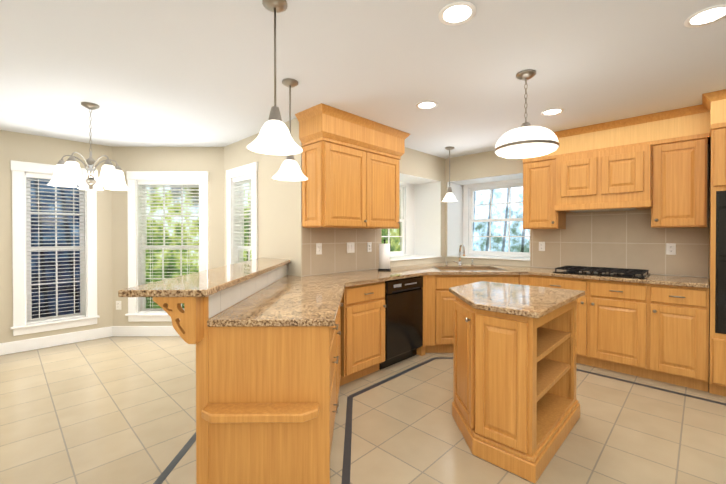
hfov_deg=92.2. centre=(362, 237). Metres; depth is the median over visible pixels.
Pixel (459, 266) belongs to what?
sink
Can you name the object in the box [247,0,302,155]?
pendant light
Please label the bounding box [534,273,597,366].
base cabinet
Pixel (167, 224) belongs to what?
window
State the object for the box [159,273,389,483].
base cabinet
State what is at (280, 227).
wall
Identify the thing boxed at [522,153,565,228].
upper cabinet
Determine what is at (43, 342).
baseboard
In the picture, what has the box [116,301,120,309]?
outlet
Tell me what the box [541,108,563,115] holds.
recessed light
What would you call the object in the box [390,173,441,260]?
liner
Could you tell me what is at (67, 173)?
chandelier
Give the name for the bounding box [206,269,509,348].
countertop
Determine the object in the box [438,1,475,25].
recessed light
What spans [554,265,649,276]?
cooktop
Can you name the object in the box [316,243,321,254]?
electrical outlet
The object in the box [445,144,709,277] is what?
wall
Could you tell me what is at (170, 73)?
ceiling
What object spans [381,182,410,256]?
window
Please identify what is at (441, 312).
base cabinet
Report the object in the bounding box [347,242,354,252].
light switch
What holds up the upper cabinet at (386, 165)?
attached to the wall at (412, 162)
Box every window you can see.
[10,160,99,335]
[125,171,207,321]
[226,162,257,264]
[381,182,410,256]
[462,178,529,256]
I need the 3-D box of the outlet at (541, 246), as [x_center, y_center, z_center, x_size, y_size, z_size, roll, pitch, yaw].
[2.194,0.103,4.286,0.070,0.114,0.008,0,1,44]
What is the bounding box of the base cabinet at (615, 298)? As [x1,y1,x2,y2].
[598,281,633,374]
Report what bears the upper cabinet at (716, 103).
attached to the wall at (482, 165)
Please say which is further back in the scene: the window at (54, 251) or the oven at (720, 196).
the window at (54, 251)
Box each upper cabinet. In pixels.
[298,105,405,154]
[301,133,373,228]
[374,149,401,228]
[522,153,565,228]
[554,145,597,212]
[598,137,653,208]
[650,133,709,227]
[706,89,725,132]
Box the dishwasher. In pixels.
[379,276,422,369]
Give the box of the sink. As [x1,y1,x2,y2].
[431,244,505,269]
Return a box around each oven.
[715,191,725,333]
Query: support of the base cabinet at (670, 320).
on the floor
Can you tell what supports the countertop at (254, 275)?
on the base cabinet at (194, 313)
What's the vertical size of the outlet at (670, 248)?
0.114 m
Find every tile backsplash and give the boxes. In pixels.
[302,228,380,275]
[530,209,708,276]
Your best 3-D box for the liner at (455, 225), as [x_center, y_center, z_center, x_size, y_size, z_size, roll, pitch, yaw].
[1.850,-0.277,4.977,1.182,1.130,0.525,0,1,44]
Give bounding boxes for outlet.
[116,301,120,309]
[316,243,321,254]
[367,242,371,251]
[539,242,544,250]
[666,243,675,254]
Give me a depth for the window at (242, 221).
4.35 m
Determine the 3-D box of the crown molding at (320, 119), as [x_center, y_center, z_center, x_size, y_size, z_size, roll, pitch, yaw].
[-0.070,-1.061,3.640,0.349,0.218,1.190,0,1,44]
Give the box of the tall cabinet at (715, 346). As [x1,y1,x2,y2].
[706,121,725,396]
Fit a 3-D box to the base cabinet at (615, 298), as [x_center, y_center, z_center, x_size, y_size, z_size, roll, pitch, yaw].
[2.589,0.841,3.492,0.612,0.877,0.614,0,1,44]
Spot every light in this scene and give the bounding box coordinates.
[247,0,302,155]
[272,78,307,180]
[416,101,437,109]
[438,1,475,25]
[442,146,456,201]
[494,70,558,158]
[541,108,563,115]
[684,4,725,27]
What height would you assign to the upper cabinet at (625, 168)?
0.600 m
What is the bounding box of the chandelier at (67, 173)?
[47,102,129,190]
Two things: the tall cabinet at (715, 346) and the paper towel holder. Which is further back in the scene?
the paper towel holder
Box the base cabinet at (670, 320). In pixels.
[634,285,705,390]
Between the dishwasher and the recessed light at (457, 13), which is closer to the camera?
the recessed light at (457, 13)
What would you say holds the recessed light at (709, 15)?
in the ceiling
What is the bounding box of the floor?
[0,336,725,483]
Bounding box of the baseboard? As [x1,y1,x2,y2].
[0,326,179,354]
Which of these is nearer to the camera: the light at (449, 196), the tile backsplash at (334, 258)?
the tile backsplash at (334, 258)
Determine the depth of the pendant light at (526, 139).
2.37 m
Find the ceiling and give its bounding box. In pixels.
[0,0,725,158]
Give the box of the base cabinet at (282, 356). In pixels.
[198,325,333,483]
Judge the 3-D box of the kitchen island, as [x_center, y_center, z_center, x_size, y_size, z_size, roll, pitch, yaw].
[0.967,0.833,2.416,0.775,0.909,0.990,0,1,44]
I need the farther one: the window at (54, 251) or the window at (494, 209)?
the window at (494, 209)
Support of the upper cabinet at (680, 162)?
attached to the wall at (482, 165)
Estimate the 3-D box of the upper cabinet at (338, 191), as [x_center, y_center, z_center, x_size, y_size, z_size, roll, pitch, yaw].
[-0.255,-0.506,3.472,0.324,0.810,0.635,0,1,44]
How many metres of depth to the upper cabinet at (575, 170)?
3.68 m
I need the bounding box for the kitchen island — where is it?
[449,281,584,483]
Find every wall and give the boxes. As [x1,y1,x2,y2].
[0,130,111,342]
[112,147,223,325]
[224,118,309,275]
[301,144,444,274]
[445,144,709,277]
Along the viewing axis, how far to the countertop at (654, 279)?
3.20 m
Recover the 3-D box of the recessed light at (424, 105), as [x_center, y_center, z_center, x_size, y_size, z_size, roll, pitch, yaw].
[0.559,-1.164,3.069,0.190,0.006,0.190,0,1,44]
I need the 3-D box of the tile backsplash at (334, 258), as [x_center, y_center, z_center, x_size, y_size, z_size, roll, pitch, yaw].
[-0.184,0.131,3.783,0.009,0.467,1.157,0,1,44]
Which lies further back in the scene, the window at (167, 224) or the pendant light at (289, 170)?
the window at (167, 224)
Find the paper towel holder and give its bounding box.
[378,239,390,270]
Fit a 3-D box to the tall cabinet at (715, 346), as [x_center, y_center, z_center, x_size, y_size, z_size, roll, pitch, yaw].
[3.299,0.185,2.783,0.760,2.200,0.634,0,1,44]
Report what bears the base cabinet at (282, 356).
on the floor
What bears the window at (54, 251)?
in the wall at (17, 146)
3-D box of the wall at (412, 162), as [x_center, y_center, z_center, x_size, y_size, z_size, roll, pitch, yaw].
[0.312,0.045,4.696,0.550,2.450,3.165,0,1,44]
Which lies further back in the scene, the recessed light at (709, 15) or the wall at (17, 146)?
the wall at (17, 146)
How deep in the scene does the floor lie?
2.40 m
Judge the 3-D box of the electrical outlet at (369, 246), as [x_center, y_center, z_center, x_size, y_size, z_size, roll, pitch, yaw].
[0.075,0.105,4.037,0.008,0.114,0.070,0,1,44]
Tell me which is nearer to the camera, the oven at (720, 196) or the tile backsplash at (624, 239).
the oven at (720, 196)
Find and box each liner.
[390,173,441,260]
[447,173,529,260]
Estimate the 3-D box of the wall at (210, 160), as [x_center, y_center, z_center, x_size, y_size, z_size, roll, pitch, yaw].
[-2.525,0.045,4.627,1.442,2.450,0.200,0,0,-1]
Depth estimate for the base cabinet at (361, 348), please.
3.25 m
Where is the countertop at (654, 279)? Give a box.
[538,269,705,288]

